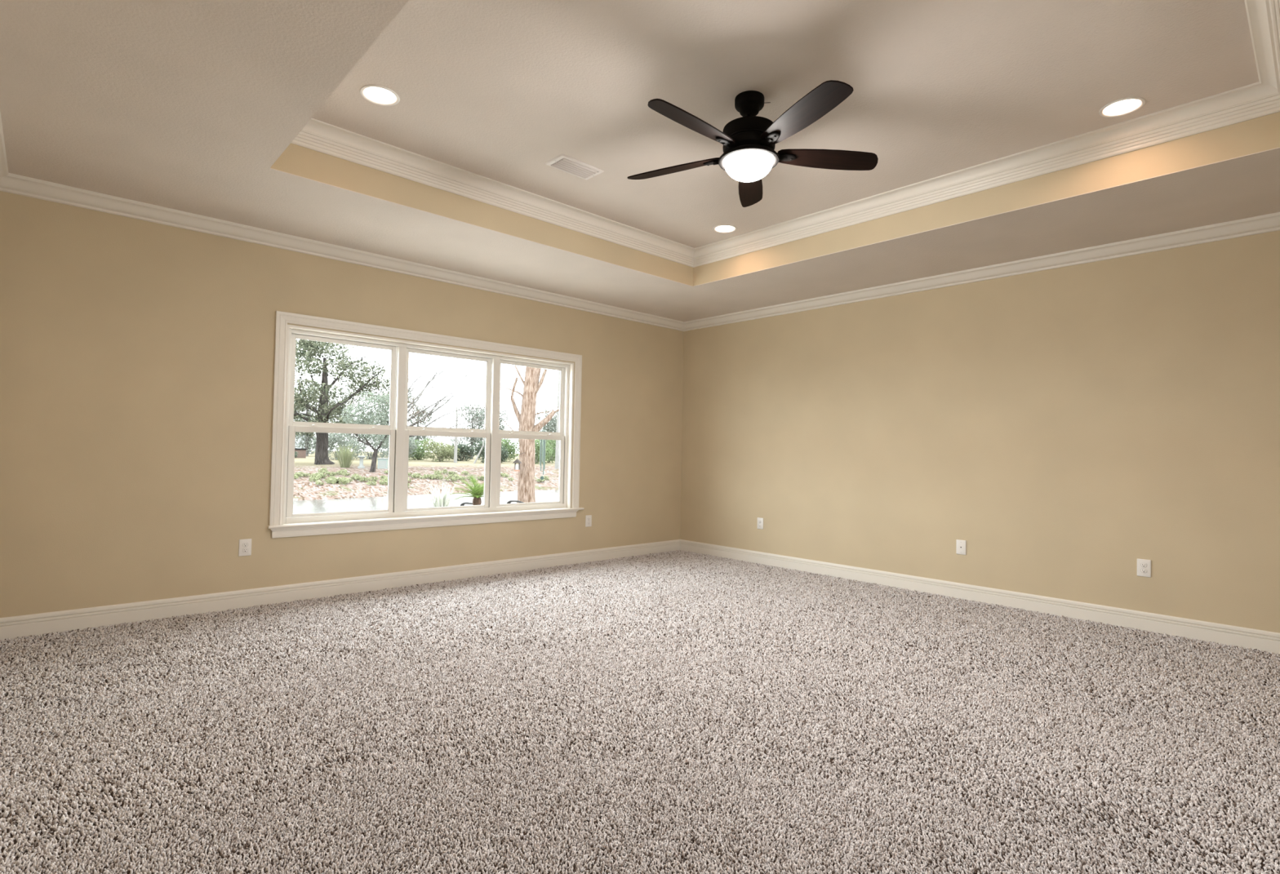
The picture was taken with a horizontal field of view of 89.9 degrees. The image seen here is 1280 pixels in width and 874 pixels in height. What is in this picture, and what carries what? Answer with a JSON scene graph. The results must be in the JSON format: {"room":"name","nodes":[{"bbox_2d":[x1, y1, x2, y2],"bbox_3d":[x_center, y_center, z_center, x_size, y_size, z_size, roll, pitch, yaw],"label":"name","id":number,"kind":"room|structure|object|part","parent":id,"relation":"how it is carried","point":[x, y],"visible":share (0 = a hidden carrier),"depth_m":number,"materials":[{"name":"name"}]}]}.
{"room":"empty bedroom","nodes":[
{"label":"empty bedroom","id":0,"kind":"room"},
{"bbox_2d":[0,191,684,617],"bbox_3d":[-1.726,-0.211,5.801,6.280,3.493,0.160,2,-2,-43],"label":"wall","id":1,"kind":"structure","parent":0,"point":[137,356],"depth_m":4.44,"materials":[{"name":"beige paint"}]},
{"bbox_2d":[238,538,251,556],"bbox_3d":[-2.854,0.799,4.633,0.079,0.121,0.009,2,-2,-43],"label":"outlet","id":2,"kind":"object","parent":1,"relation":"attached to","point":[245,545],"visible":1,"depth_m":4.63,"materials":[{"name":"white plastic"}]},
{"bbox_2d":[242,542,248,546],"bbox_3d":[-2.852,0.779,4.631,0.034,0.028,0.002,2,-2,-43],"label":"receptacle","id":3,"kind":"object","parent":2,"relation":"attached to","point":[244,544],"depth_m":4.63,"materials":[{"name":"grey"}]},
{"bbox_2d":[0,539,679,639],"bbox_3d":[-1.693,1.217,5.705,5.960,0.135,0.016,2,-2,-43],"label":"baseboard","id":4,"kind":"structure","parent":1,"relation":"attached to","point":[26,625],"depth_m":4.79,"materials":[{"name":"white paint"}]},
{"bbox_2d":[267,311,584,538],"bbox_3d":[-1.701,-0.053,5.780,2.922,1.688,0.184,2,-2,-43],"label":"window","id":5,"kind":"structure","parent":1,"relation":"in","point":[283,523],"depth_m":5.49,"materials":[{"name":"white paint"}]},
{"bbox_3d":[-2.694,-0.141,4.777,0.078,1.594,0.020,2,-2,-43],"label":"casing","id":6,"kind":"part","parent":5,"relation":"part of","materials":[{"name":"white paint"}]},
{"bbox_3d":[-2.397,0.275,5.179,0.820,0.700,0.026,2,-2,-43],"label":"sash","id":7,"kind":"part","parent":5,"relation":"part of","materials":[{"name":"white plastic"}]},
{"bbox_3d":[-2.405,-0.423,5.217,0.822,0.728,0.026,2,-2,-43],"label":"sash","id":8,"kind":"part","parent":5,"relation":"part of","materials":[{"name":"white plastic"}]},
{"bbox_3d":[-1.687,0.707,5.733,2.922,0.020,0.102,2,-2,-43],"label":"sill","id":9,"kind":"part","parent":5,"relation":"part of","materials":[{"name":"white paint"}]},
{"bbox_3d":[-1.661,-0.858,5.742,2.862,0.078,0.020,2,-2,-43],"label":"casing","id":10,"kind":"part","parent":5,"relation":"part of","materials":[{"name":"white paint"}]},
{"bbox_3d":[-1.737,0.301,5.793,0.833,0.700,0.026,2,-2,-43],"label":"sash","id":11,"kind":"part","parent":5,"relation":"part of","materials":[{"name":"white plastic"}]},
{"bbox_3d":[-1.745,-0.397,5.831,0.835,0.728,0.026,2,-2,-43],"label":"sash","id":12,"kind":"part","parent":5,"relation":"part of","materials":[{"name":"white plastic"}]},
{"bbox_3d":[-1.088,0.327,6.396,0.788,0.700,0.026,2,-2,-43],"label":"sash","id":13,"kind":"part","parent":5,"relation":"part of","materials":[{"name":"white plastic"}]},
{"bbox_3d":[-1.096,-0.371,6.434,0.790,0.728,0.026,2,-2,-43],"label":"sash","id":14,"kind":"part","parent":5,"relation":"part of","materials":[{"name":"white plastic"}]},
{"bbox_3d":[-0.656,-0.060,6.672,0.078,1.594,0.020,2,-2,-43],"label":"casing","id":15,"kind":"part","parent":5,"relation":"part of","materials":[{"name":"white paint"}]},
{"bbox_2d":[539,385,546,479],"bbox_3d":[-1.023,-0.512,6.832,0.062,1.939,0.062,2,-2,-43],"label":"wind chime","id":16,"kind":"object","parent":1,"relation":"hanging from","point":[542,452],"visible":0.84,"depth_m":6.81,"materials":[{"name":"green metal"}]},
{"bbox_2d":[585,515,591,527],"bbox_3d":[-0.543,0.888,6.781,0.079,0.121,0.009,2,-2,-43],"label":"outlet","id":17,"kind":"object","parent":1,"relation":"attached to","point":[588,517],"visible":1,"depth_m":6.78,"materials":[{"name":"white plastic"}]},
{"bbox_2d":[0,0,1279,321],"bbox_3d":[0.565,-1.470,3.390,5.960,0.004,6.500,2,-2,-43],"label":"ceiling","id":18,"kind":"structure","parent":0,"point":[190,106],"depth_m":3.54,"materials":[{"name":"paint"}]},
{"bbox_2d":[0,556,1279,873],"bbox_3d":[0.511,1.399,3.326,6.280,0.250,6.820,2,-2,-43],"label":"floor","id":19,"kind":"structure","parent":0,"point":[15,842],"depth_m":2.26,"materials":[{"name":"brown"}]},
{"bbox_2d":[0,550,1279,873],"bbox_3d":[0.513,1.264,3.331,5.957,0.017,6.495,2,-2,-43],"label":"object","id":20,"kind":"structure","parent":19,"relation":"on","point":[710,567],"depth_m":2.67,"materials":[{"name":"beige carpet"}]},
{"bbox_2d":[0,111,1279,331],"bbox_3d":[0.564,-1.424,3.389,5.960,0.088,6.500,2,-2,-43],"label":"trim","id":21,"kind":"structure","parent":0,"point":[10,183],"depth_m":4.86,"materials":[{"name":"white paint"}]},
{"bbox_2d":[270,111,1279,286],"bbox_3d":[0.557,-1.623,3.364,3.569,0.301,4.002,2,-2,-43],"label":"tray ceiling side","id":22,"kind":"structure","parent":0,"point":[1260,134],"depth_m":4.16,"materials":[{"name":"beige paint"}]},
{"bbox_2d":[290,0,1279,267],"bbox_3d":[0.559,-1.711,3.366,3.529,0.126,3.962,2,-2,-43],"label":"trim","id":23,"kind":"structure","parent":22,"relation":"attached to","point":[1260,99],"depth_m":4.05,"materials":[{"name":"white paint"}]},
{"bbox_2d":[311,0,1258,248],"bbox_3d":[0.560,-1.784,3.368,3.569,0.020,4.002,2,-2,-43],"label":"ceiling","id":24,"kind":"structure","parent":0,"point":[495,90],"depth_m":3.19,"materials":[{"name":"paint"}]},
{"bbox_2d":[360,84,399,106],"bbox_3d":[-1.376,-1.862,3.396,0.198,0.116,0.198,2,-2,-43],"label":"recessed light","id":25,"kind":"object","parent":24,"relation":"in","point":[375,94],"visible":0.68,"depth_m":3.44,"materials":[{"name":"white plastic"}]},
{"bbox_2d":[544,154,604,180],"bbox_3d":[-0.427,-1.812,4.214,0.346,0.104,0.192,2,-2,-43],"label":"ceiling vent","id":26,"kind":"object","parent":24,"relation":"in","point":[562,162],"visible":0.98,"depth_m":4.19,"materials":[{"name":"white metal"}]},
{"bbox_2d":[712,224,737,233],"bbox_3d":[0.705,-1.780,5.317,0.198,0.116,0.198,2,-2,-43],"label":"recessed light","id":27,"kind":"object","parent":24,"relation":"in","point":[722,228],"visible":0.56,"depth_m":5.38,"materials":[{"name":"white plastic"}]},
{"bbox_2d":[627,80,878,207],"bbox_3d":[0.533,-1.562,3.311,1.312,0.428,1.364,2,-2,-43],"label":"ceiling fan","id":28,"kind":"object","parent":24,"relation":"hanging from","point":[748,141],"visible":1,"depth_m":3.25,"materials":[{"name":"brown metal"}]},
{"bbox_3d":[0.192,-1.488,3.562,0.563,0.007,0.144,0,13,29],"label":"blade","id":29,"kind":"part","parent":28,"relation":"part of","materials":[{"name":"brown wood"}]},
{"bbox_3d":[0.253,-1.498,3.058,0.563,0.007,0.144,2,13,-43],"label":"blade","id":30,"kind":"part","parent":28,"relation":"part of","materials":[{"name":"brown wood"}]},
{"bbox_3d":[0.567,-1.393,3.350,0.253,0.094,0.253,2,-2,-43],"label":"lamp shade","id":31,"kind":"part","parent":28,"relation":"part of","materials":[{"name":"white glass"}]},
{"bbox_3d":[0.651,-1.474,3.776,0.144,0.007,0.563,-14,-4,10],"label":"blade","id":32,"kind":"part","parent":28,"relation":"part of","materials":[{"name":"brown wood"}]},
{"bbox_3d":[0.751,-1.490,2.961,0.144,0.007,0.563,18,-8,-24],"label":"blade","id":33,"kind":"part","parent":28,"relation":"part of","materials":[{"name":"brown wood"}]},
{"bbox_3d":[0.997,-1.476,3.405,0.563,0.007,0.144,1,-16,-7],"label":"blade","id":34,"kind":"part","parent":28,"relation":"part of","materials":[{"name":"brown wood"}]},
{"bbox_2d":[1098,97,1146,117],"bbox_3d":[2.538,-1.788,3.375,0.198,0.116,0.198,2,-2,-43],"label":"recessed light","id":35,"kind":"object","parent":24,"relation":"in","point":[1125,106],"visible":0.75,"depth_m":3.42,"materials":[{"name":"white plastic"}]},
{"bbox_2d":[680,231,1279,633],"bbox_3d":[2.782,-0.134,5.445,0.160,3.493,6.500,2,-2,-43],"label":"wall","id":36,"kind":"structure","parent":0,"point":[1073,425],"depth_m":5.04,"materials":[{"name":"beige paint"}]},
{"bbox_2d":[756,517,763,529],"bbox_3d":[1.290,0.928,6.880,0.009,0.121,0.079,2,-2,-43],"label":"outlet","id":37,"kind":"object","parent":36,"relation":"attached to","point":[760,521],"visible":1,"depth_m":6.88,"materials":[{"name":"white plastic"}]},
{"bbox_2d":[955,539,966,555],"bbox_3d":[2.692,0.924,5.372,0.008,0.121,0.079,2,-2,-43],"label":"cable jack","id":38,"kind":"object","parent":36,"relation":"attached to","point":[961,545],"visible":1,"depth_m":5.37,"materials":[{"name":"white plastic"}]},
{"bbox_2d":[680,539,1279,653],"bbox_3d":[2.690,1.292,5.353,0.016,0.135,6.500,2,-2,-43],"label":"baseboard","id":39,"kind":"structure","parent":36,"relation":"attached to","point":[1269,642],"depth_m":5.00,"materials":[{"name":"white paint"}]},
{"bbox_2d":[1137,558,1151,577],"bbox_3d":[3.522,0.916,4.479,0.009,0.121,0.079,2,-2,-43],"label":"outlet","id":40,"kind":"object","parent":36,"relation":"attached to","point":[1144,566],"visible":1,"depth_m":4.48,"materials":[{"name":"white plastic"}]},
{"bbox_2d":[1140,568,1146,573],"bbox_3d":[3.520,0.935,4.477,0.002,0.028,0.034,2,-2,-43],"label":"receptacle","id":41,"kind":"object","parent":40,"relation":"attached to","point":[1142,571],"depth_m":4.48,"materials":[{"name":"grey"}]},
{"bbox_2d":[1140,563,1146,567],"bbox_3d":[3.521,0.896,4.478,0.002,0.028,0.034,2,-2,-43],"label":"receptacle","id":42,"kind":"object","parent":40,"relation":"attached to","point":[1142,565],"depth_m":4.48,"materials":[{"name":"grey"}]},
{"label":"outside","id":43,"kind":"structure","parent":0,"visible":0},
{"bbox_2d":[293,450,559,500],"bbox_3d":[-21.069,2.427,49.244,115.000,1.900,89.850,2,-2,-43],"label":"ground","id":44,"kind":"structure","parent":43,"point":[304,489],"depth_m":31.32,"materials":[{"name":"beige soil"}]},
{"bbox_2d":[294,448,306,457],"bbox_3d":[-25.434,1.237,47.819,1.000,0.770,0.500,2,-1,-26],"label":"wall","id":45,"kind":"structure","parent":44,"relation":"on","point":[301,452],"depth_m":47.69,"materials":[{"name":"brown brick"}]},
{"bbox_2d":[294,406,315,453],"bbox_3d":[-38.242,-0.763,65.776,8.800,5.200,6.800,2,-1,-26],"label":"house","id":46,"kind":"structure","parent":44,"relation":"on","point":[304,411],"depth_m":64.56,"materials":[{"name":"grey"}]},
{"bbox_2d":[294,366,340,456],"bbox_3d":[-28.073,-2.314,54.456,4.633,8.148,4.517,1,-1,-4],"label":"tree","id":47,"kind":"object","parent":44,"relation":"on","point":[307,439],"visible":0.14,"depth_m":54.08,"materials":[{"name":"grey plant"}]},
{"bbox_2d":[308,432,367,460],"bbox_3d":[-21.308,0.575,45.274,3.776,2.331,3.233,2,-2,-43],"label":"shrub","id":48,"kind":"object","parent":44,"relation":"on","point":[331,441],"visible":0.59,"depth_m":44.95,"materials":[{"name":"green plant"}]},
{"bbox_2d":[314,377,368,453],"bbox_3d":[-27.892,-2.368,60.556,3.558,8.487,5.007,1,-1,22],"label":"tree","id":49,"kind":"object","parent":44,"relation":"on","point":[345,393],"visible":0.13,"depth_m":60.09,"materials":[{"name":"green plant"}]},
{"bbox_2d":[328,443,362,467],"bbox_3d":[-15.599,0.938,33.977,2.164,1.372,2.158,2,-2,-43],"label":"clump","id":50,"kind":"object","parent":44,"relation":"on","point":[345,458],"visible":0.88,"depth_m":33.81,"materials":[{"name":"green plant"}]},
{"bbox_2d":[293,338,410,465],"bbox_3d":[-18.085,-2.147,36.879,9.266,8.110,8.241,2,-2,-37],"label":"evergreen tree","id":51,"kind":"object","parent":44,"relation":"on","point":[323,412],"visible":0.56,"depth_m":36.54,"materials":[{"name":"green plant"}]},
{"bbox_2d":[357,455,364,468],"bbox_3d":[-14.769,1.348,33.975,0.340,0.710,0.340,2,-1,-20],"label":"pedestal","id":52,"kind":"object","parent":44,"relation":"on","point":[361,457],"visible":0.85,"depth_m":33.88,"materials":[{"name":"grey stone"}]},
{"bbox_2d":[346,434,389,459],"bbox_3d":[-20.620,0.593,49.085,3.604,2.482,3.263,2,-2,-43],"label":"shrub","id":53,"kind":"object","parent":44,"relation":"on","point":[374,445],"visible":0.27,"depth_m":48.78,"materials":[{"name":"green plant"}]},
{"bbox_2d":[341,391,408,472],"bbox_3d":[-12.563,-0.229,31.130,3.096,4.162,4.206,0,-1,31],"label":"tree","id":54,"kind":"object","parent":44,"relation":"on","point":[359,420],"visible":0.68,"depth_m":30.84,"materials":[{"name":"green plant"}]},
{"bbox_2d":[377,457,388,468],"bbox_3d":[-13.645,1.430,33.996,0.540,0.620,0.460,2,-1,-20],"label":"utility box","id":55,"kind":"object","parent":44,"relation":"on","point":[382,462],"visible":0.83,"depth_m":33.80,"materials":[{"name":"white metal"}]},
{"bbox_3d":[-13.575,1.438,33.806,0.400,0.380,0.005,2,-1,-20],"label":"door","id":56,"kind":"part","parent":55,"relation":"part of","materials":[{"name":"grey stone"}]},
{"bbox_2d":[368,368,418,457],"bbox_3d":[-21.236,-2.099,55.437,4.928,8.050,3.762,1,-1,-2],"label":"tree","id":57,"kind":"object","parent":44,"relation":"on","point":[411,393],"visible":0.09,"depth_m":55.70,"materials":[{"name":"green plant"}]},
{"bbox_2d":[373,434,419,458],"bbox_3d":[-17.401,0.740,46.200,3.034,2.216,2.974,2,-2,-43],"label":"shrub","id":58,"kind":"object","parent":44,"relation":"on","point":[411,446],"visible":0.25,"depth_m":45.96,"materials":[{"name":"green plant"}]},
{"bbox_2d":[293,467,549,487],"bbox_3d":[-8.972,1.929,31.350,14.666,0.830,4.710,2,-2,-43],"label":"groundcover","id":59,"kind":"object","parent":44,"relation":"on","point":[332,480],"visible":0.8,"depth_m":28.69,"materials":[{"name":"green plant"}]},
{"bbox_2d":[408,437,435,460],"bbox_3d":[-17.092,0.973,49.807,2.919,1.940,2.476,2,-2,-43],"label":"shrub","id":60,"kind":"object","parent":44,"relation":"on","point":[420,449],"visible":0.51,"depth_m":49.35,"materials":[{"name":"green plant"}]},
{"bbox_2d":[407,381,441,456],"bbox_3d":[-21.519,-1.713,61.860,3.562,7.508,5.219,1,-1,24],"label":"tree","id":61,"kind":"object","parent":44,"relation":"on","point":[418,437],"visible":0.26,"depth_m":61.70,"materials":[{"name":"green plant"}]},
{"bbox_2d":[422,483,457,507],"bbox_3d":[-3.716,1.269,12.005,0.705,0.876,0.692,1,-1,23],"label":"ornamental grass","id":62,"kind":"object","parent":44,"relation":"on","point":[444,501],"depth_m":11.91,"materials":[{"name":"plant"}]},
{"bbox_2d":[422,439,459,462],"bbox_3d":[-14.553,1.015,46.971,2.244,1.736,2.392,0,-1,31],"label":"shrub","id":63,"kind":"object","parent":44,"relation":"on","point":[443,451],"visible":0.96,"depth_m":46.59,"materials":[{"name":"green plant"}]},
{"bbox_2d":[367,354,522,448],"bbox_3d":[-10.600,-2.719,35.373,9.259,9.212,4.772,1,-1,-12],"label":"bare tree","id":64,"kind":"object","parent":44,"relation":"on","point":[416,399],"visible":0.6,"depth_m":35.05,"materials":[{"name":"grey plant"}]},
{"bbox_2d":[453,404,457,462],"bbox_3d":[-12.977,-0.208,45.206,0.232,4.303,0.240,2,-2,-43],"label":"pole","id":65,"kind":"object","parent":44,"relation":"on","point":[456,422],"visible":0.64,"depth_m":45.13,"materials":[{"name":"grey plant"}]},
{"bbox_2d":[448,443,475,461],"bbox_3d":[-13.884,1.211,49.776,2.286,1.644,2.135,2,-2,-43],"label":"shrub","id":66,"kind":"object","parent":44,"relation":"on","point":[469,451],"visible":0.56,"depth_m":49.43,"materials":[{"name":"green plant"}]},
{"bbox_2d":[444,399,485,459],"bbox_3d":[-14.841,-0.783,57.084,5.136,5.890,2.964,2,-1,-28],"label":"tree","id":67,"kind":"object","parent":44,"relation":"on","point":[470,417],"visible":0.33,"depth_m":56.63,"materials":[{"name":"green plant"}]},
{"bbox_2d":[473,418,484,463],"bbox_3d":[-11.237,0.347,44.631,0.769,3.329,0.137,1,-1,-3],"label":"stem","id":68,"kind":"object","parent":44,"relation":"on","point":[477,455],"visible":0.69,"depth_m":44.60,"materials":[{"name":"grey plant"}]},
{"bbox_2d":[471,440,509,462],"bbox_3d":[-11.059,1.110,46.866,2.769,1.798,2.340,2,-2,-43],"label":"shrub","id":69,"kind":"object","parent":44,"relation":"on","point":[504,456],"visible":0.42,"depth_m":46.48,"materials":[{"name":"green plant"}]},
{"bbox_2d":[473,402,515,457],"bbox_3d":[-14.563,-0.764,63.574,5.022,5.986,3.247,2,-1,-19],"label":"tree","id":70,"kind":"object","parent":44,"relation":"on","point":[503,426],"visible":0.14,"depth_m":63.95,"materials":[{"name":"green plant"}]},
{"bbox_2d":[501,438,519,462],"bbox_3d":[-10.771,1.045,50.539,2.482,2.130,2.647,1,-1,16],"label":"shrub","id":71,"kind":"object","parent":44,"relation":"on","point":[511,449],"visible":0.4,"depth_m":50.28,"materials":[{"name":"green plant"}]},
{"bbox_2d":[500,365,559,503],"bbox_3d":[-2.663,-0.043,15.985,1.750,3.914,0.538,1,-1,14],"label":"bare tree","id":72,"kind":"object","parent":44,"relation":"on","point":[526,418],"visible":0.8,"depth_m":15.89,"materials":[{"name":"brown plant"}]},
{"bbox_2d":[512,453,523,471],"bbox_3d":[-2.949,0.606,15.623,0.292,0.465,0.180,1,-1,0],"label":"bird feeder","id":73,"kind":"object","parent":72,"relation":"hanging from","point":[517,467],"visible":1,"depth_m":15.57,"materials":[{"name":"black wood"}]},
{"bbox_2d":[514,439,552,464],"bbox_3d":[-7.644,0.960,47.184,3.002,2.419,2.752,2,-2,-43],"label":"shrub","id":74,"kind":"object","parent":44,"relation":"on","point":[547,450],"visible":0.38,"depth_m":47.00,"materials":[{"name":"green plant"}]},
{"bbox_2d":[534,439,555,462],"bbox_3d":[-7.287,0.931,51.081,3.026,2.601,2.786,2,-2,-43],"label":"shrub","id":75,"kind":"object","parent":44,"relation":"on","point":[553,442],"visible":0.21,"depth_m":50.65,"materials":[{"name":"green plant"}]},
{"bbox_2d":[534,404,556,461],"bbox_3d":[-8.300,-0.479,58.306,4.947,5.534,2.638,2,-2,-41],"label":"tree","id":76,"kind":"object","parent":44,"relation":"on","point":[552,427],"visible":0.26,"depth_m":57.89,"materials":[{"name":"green plant"}]},
{"bbox_2d":[555,370,559,469],"bbox_3d":[-5.042,-1.169,40.163,0.476,6.602,0.476,2,-2,-43],"label":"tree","id":77,"kind":"object","parent":44,"relation":"on","point":[557,442],"visible":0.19,"depth_m":39.98,"materials":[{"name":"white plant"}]},
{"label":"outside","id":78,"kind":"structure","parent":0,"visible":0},
{"bbox_3d":[-2.954,1.506,7.314,12.400,0.180,3.740,2,-2,-43],"label":"patio","id":79,"kind":"object","parent":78,"visible":0},
{"bbox_2d":[459,500,523,512],"bbox_3d":[-2.044,1.193,9.051,0.793,0.561,0.622,2,-2,-43],"label":"patio chair","id":80,"kind":"object","parent":79,"relation":"on","point":[509,501],"visible":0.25,"depth_m":9.23,"materials":[{"name":"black metal"}]},
{"bbox_3d":[-2.348,0.952,8.838,0.043,0.100,0.520,2,-2,-43],"label":"armrest","id":81,"kind":"part","parent":80,"relation":"part of","materials":[{"name":"black metal"}]},
{"bbox_3d":[-1.799,0.973,9.349,0.043,0.100,0.520,2,-2,-43],"label":"armrest","id":82,"kind":"part","parent":80,"relation":"part of","materials":[{"name":"black metal"}]},
{"bbox_3d":[-2.043,1.149,7.971,0.220,0.599,0.220,2,-2,-43],"label":"plant stand","id":83,"kind":"object","parent":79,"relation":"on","visible":0},
{"bbox_2d":[450,475,504,505],"bbox_3d":[-2.013,0.663,7.978,0.644,0.374,0.633,2,-2,-43],"label":"sago palm","id":84,"kind":"object","parent":83,"relation":"on","point":[476,492],"visible":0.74,"depth_m":7.95,"materials":[{"name":"green plant"}]},
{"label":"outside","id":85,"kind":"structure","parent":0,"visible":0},
{"bbox_2d":[293,489,560,523],"bbox_3d":[-0.732,2.600,27.358,115.000,0.001,12.800,2,-2,-43],"label":"road","id":86,"kind":"structure","parent":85,"point":[366,504],"depth_m":22.97,"materials":[{"name":"grey concrete"}]}
]}

